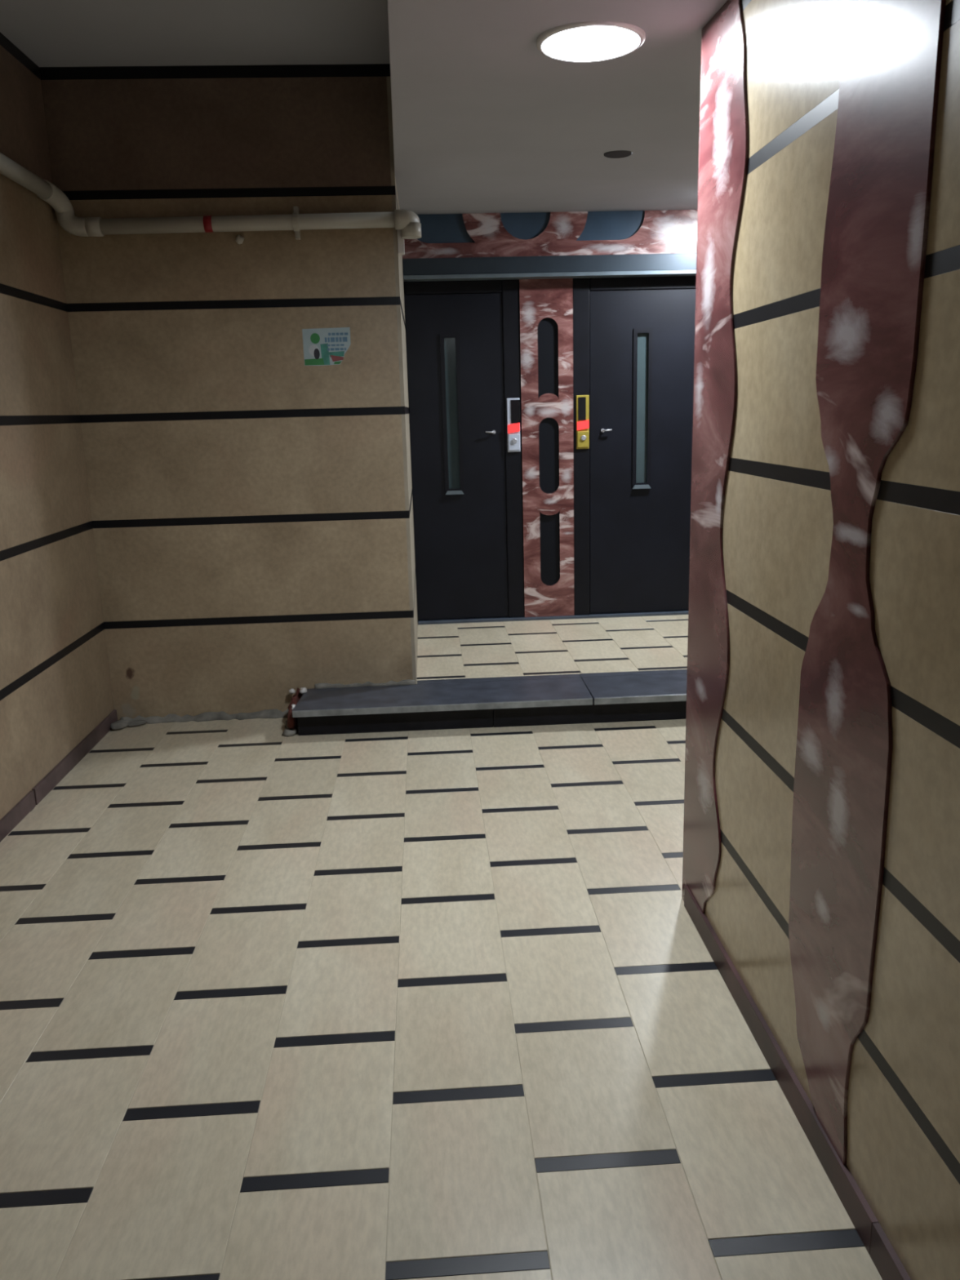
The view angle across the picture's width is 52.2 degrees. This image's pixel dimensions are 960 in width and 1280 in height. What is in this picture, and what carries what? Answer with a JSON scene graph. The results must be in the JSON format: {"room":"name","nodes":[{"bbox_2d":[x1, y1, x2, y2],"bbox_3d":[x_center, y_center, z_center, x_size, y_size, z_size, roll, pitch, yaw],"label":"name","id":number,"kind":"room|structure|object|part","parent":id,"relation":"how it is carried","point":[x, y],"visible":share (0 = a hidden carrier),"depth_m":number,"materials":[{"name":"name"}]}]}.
{"room":"building hallway","nodes":[
{"label":"building hallway","id":0,"kind":"room"},
{"bbox_2d":[0,32,114,819],"bbox_3d":[-1.708,-0.232,1.146,0.145,3.062,7.170,-2,13,-3],"label":"wall","id":1,"kind":"structure","parent":0,"point":[55,688],"depth_m":3.99,"materials":[{"name":"brown tile"}]},
{"bbox_2d":[0,709,117,842],"bbox_3d":[-1.605,1.104,1.685,0.014,0.067,6.442,-2,13,-3],"label":"baseboard","id":2,"kind":"structure","parent":1,"relation":"attached to","point":[11,820],"depth_m":3.99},
{"bbox_2d":[0,152,421,254],"bbox_3d":[-0.887,-1.191,1.446,1.588,0.314,6.063,-2,13,-3],"label":"drain pipe","id":3,"kind":"object","parent":1,"relation":"attached to","point":[406,222],"visible":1,"depth_m":4.28,"materials":[{"name":"white plastic"}]},
{"bbox_2d":[84,217,104,236],"bbox_3d":[-1.681,-1.802,4.275,0.061,0.078,0.078,-2,13,-3],"label":"socket","id":4,"kind":"object","parent":3,"relation":"attached to","point":[94,226],"depth_m":4.25,"materials":[{"name":"white plastic"}]},
{"bbox_2d":[400,222,421,239],"bbox_3d":[-0.307,-1.826,4.370,0.090,0.060,0.091,-2,13,-3],"label":"socket","id":5,"kind":"object","parent":3,"relation":"attached to","point":[409,230],"depth_m":4.33,"materials":[{"name":"white plastic"}]},
{"bbox_2d":[0,0,390,66],"bbox_3d":[-0.963,-1.711,0.786,1.711,0.087,7.054,-2,13,-3],"label":"ceiling","id":6,"kind":"structure","parent":0,"point":[50,33],"depth_m":3.82,"materials":[{"name":"grey paint"}]},
{"bbox_2d":[39,63,417,729],"bbox_3d":[-1.135,-1.203,5.222,1.491,3.062,1.727,-2,13,-3],"label":"wall","id":7,"kind":"structure","parent":0,"point":[251,504],"depth_m":4.51,"materials":[{"name":"beige tile"}]},
{"bbox_2d":[302,327,351,365],"bbox_3d":[-0.700,-1.342,4.484,0.216,0.166,0.003,-2,13,-3],"label":"sticker","id":8,"kind":"object","parent":7,"relation":"attached to","point":[322,346],"visible":1,"depth_m":4.48,"materials":[{"name":"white paper"}]},
{"bbox_2d":[0,717,882,1279],"bbox_3d":[0.669,1.168,1.613,4.828,0.145,7.170,-2,13,-3],"label":"floor","id":9,"kind":"structure","parent":0,"point":[442,1004],"depth_m":2.38,"materials":[{"name":"tile"}]},
{"bbox_2d":[281,672,687,737],"bbox_3d":[0.974,0.273,4.765,3.833,0.167,0.375,-2,13,-3],"label":"step","id":10,"kind":"structure","parent":9,"relation":"on","point":[645,697],"depth_m":4.60,"materials":[{"name":"black stone"}]},
{"bbox_2d":[402,209,697,632],"bbox_3d":[1.121,-1.475,6.122,3.270,2.917,0.200,-2,13,-3],"label":"wall","id":11,"kind":"structure","parent":0,"point":[545,305],"depth_m":5.89,"materials":[{"name":"red stone"}]},
{"bbox_2d":[404,279,524,619],"bbox_3d":[-0.082,-1.138,6.043,0.680,2.059,0.071,-2,13,-3],"label":"door","id":12,"kind":"structure","parent":11,"relation":"in","point":[458,352],"depth_m":6.03,"materials":[{"name":"black metal"}]},
{"bbox_3d":[-0.161,-2.102,5.827,0.576,0.080,0.046,-2,13,-3],"label":"door frame","id":13,"kind":"part","parent":12,"relation":"part of","materials":[{"name":"black metal"}]},
{"bbox_3d":[0.065,-1.273,6.004,0.064,0.023,0.034,-2,13,-3],"label":"door handle","id":14,"kind":"part","parent":12,"relation":"part of","materials":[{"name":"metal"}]},
{"bbox_3d":[0.207,-1.152,6.070,0.100,2.059,0.046,-2,13,-3],"label":"door frame","id":15,"kind":"part","parent":12,"relation":"part of","materials":[{"name":"black metal"}]},
{"bbox_3d":[0.207,-1.315,5.995,0.080,0.322,0.024,-2,13,-3],"label":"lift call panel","id":16,"kind":"part","parent":12,"relation":"part of","materials":[{"name":"silver metal"}]},
{"bbox_2d":[402,253,696,281],"bbox_3d":[0.748,-2.203,5.775,2.398,0.116,0.101,-2,13,-3],"label":"lintel","id":17,"kind":"object","parent":11,"relation":"attached to","point":[589,266],"visible":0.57,"depth_m":5.72,"materials":[{"name":"metal"}]},
{"bbox_2d":[417,609,688,624],"bbox_3d":[0.801,-0.156,6.325,2.397,0.025,0.075,-2,13,-3],"label":"door sill","id":18,"kind":"structure","parent":11,"relation":"attached to","point":[437,621],"depth_m":6.28,"materials":[{"name":"metal"}]},
{"bbox_2d":[573,275,696,614],"bbox_3d":[1.008,-1.180,6.098,0.860,2.059,0.071,-2,13,-3],"label":"door","id":19,"kind":"structure","parent":11,"relation":"in","point":[633,351],"depth_m":6.08,"materials":[{"name":"black metal"}]},
{"bbox_3d":[0.628,-1.169,6.091,0.102,2.059,0.046,-2,13,-3],"label":"door frame","id":20,"kind":"part","parent":19,"relation":"part of","materials":[{"name":"black metal"}]},
{"bbox_3d":[0.632,-1.337,6.015,0.078,0.322,0.024,-2,13,-3],"label":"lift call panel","id":21,"kind":"part","parent":19,"relation":"part of","materials":[{"name":"gold metal"}]},
{"bbox_3d":[0.779,-1.292,6.039,0.070,0.023,0.029,2,14,17],"label":"door handle","id":22,"kind":"part","parent":19,"relation":"part of","materials":[{"name":"metal"}]},
{"bbox_3d":[0.982,-2.146,5.884,0.650,0.080,0.046,-2,13,-3],"label":"door frame","id":23,"kind":"part","parent":19,"relation":"part of","materials":[{"name":"black metal"}]},
{"bbox_2d":[416,614,688,684],"bbox_3d":[1.238,0.055,5.696,3.197,0.142,1.503,-2,13,-3],"label":"floor","id":24,"kind":"structure","parent":0,"point":[546,649],"depth_m":5.50,"materials":[{"name":"tile"}]},
{"bbox_2d":[387,0,727,214],"bbox_3d":[1.375,-1.640,1.660,3.197,0.630,8.452,-2,13,-3],"label":"ceiling","id":25,"kind":"structure","parent":0,"point":[484,121],"depth_m":3.20,"materials":[{"name":"grey paint"}]},
{"bbox_2d":[536,21,644,62],"bbox_3d":[0.279,-1.516,2.473,0.272,0.023,0.272,-2,13,-3],"label":"recessed light","id":26,"kind":"object","parent":25,"relation":"in","point":[566,42],"visible":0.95,"depth_m":2.47,"materials":[{"name":"white plastic"}]},
{"bbox_2d":[544,27,637,56],"bbox_3d":[0.279,-1.514,2.474,0.234,0.005,0.234,6,15,28],"label":"diffuser","id":27,"kind":"object","parent":26,"relation":"attached to","point":[558,42],"depth_m":2.48,"materials":[{"name":"white plastic"}]},
{"bbox_2d":[604,150,632,158],"bbox_3d":[0.563,-1.982,3.993,0.116,0.012,0.116,-2,13,-3],"label":"recessed light","id":28,"kind":"object","parent":25,"relation":"in","point":[620,153],"visible":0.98,"depth_m":3.98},
{"bbox_2d":[681,0,959,1279],"bbox_3d":[0.820,0.230,0.283,0.194,2.424,4.991,-2,13,-3],"label":"wall","id":29,"kind":"structure","parent":0,"point":[821,821],"depth_m":1.75,"materials":[{"name":"beige tile"}]},
{"bbox_2d":[684,884,911,1279],"bbox_3d":[0.726,1.203,0.991,0.013,0.068,3.939,-2,13,-3],"label":"baseboard","id":30,"kind":"structure","parent":29,"relation":"attached to","point":[883,1255],"depth_m":2.00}
]}

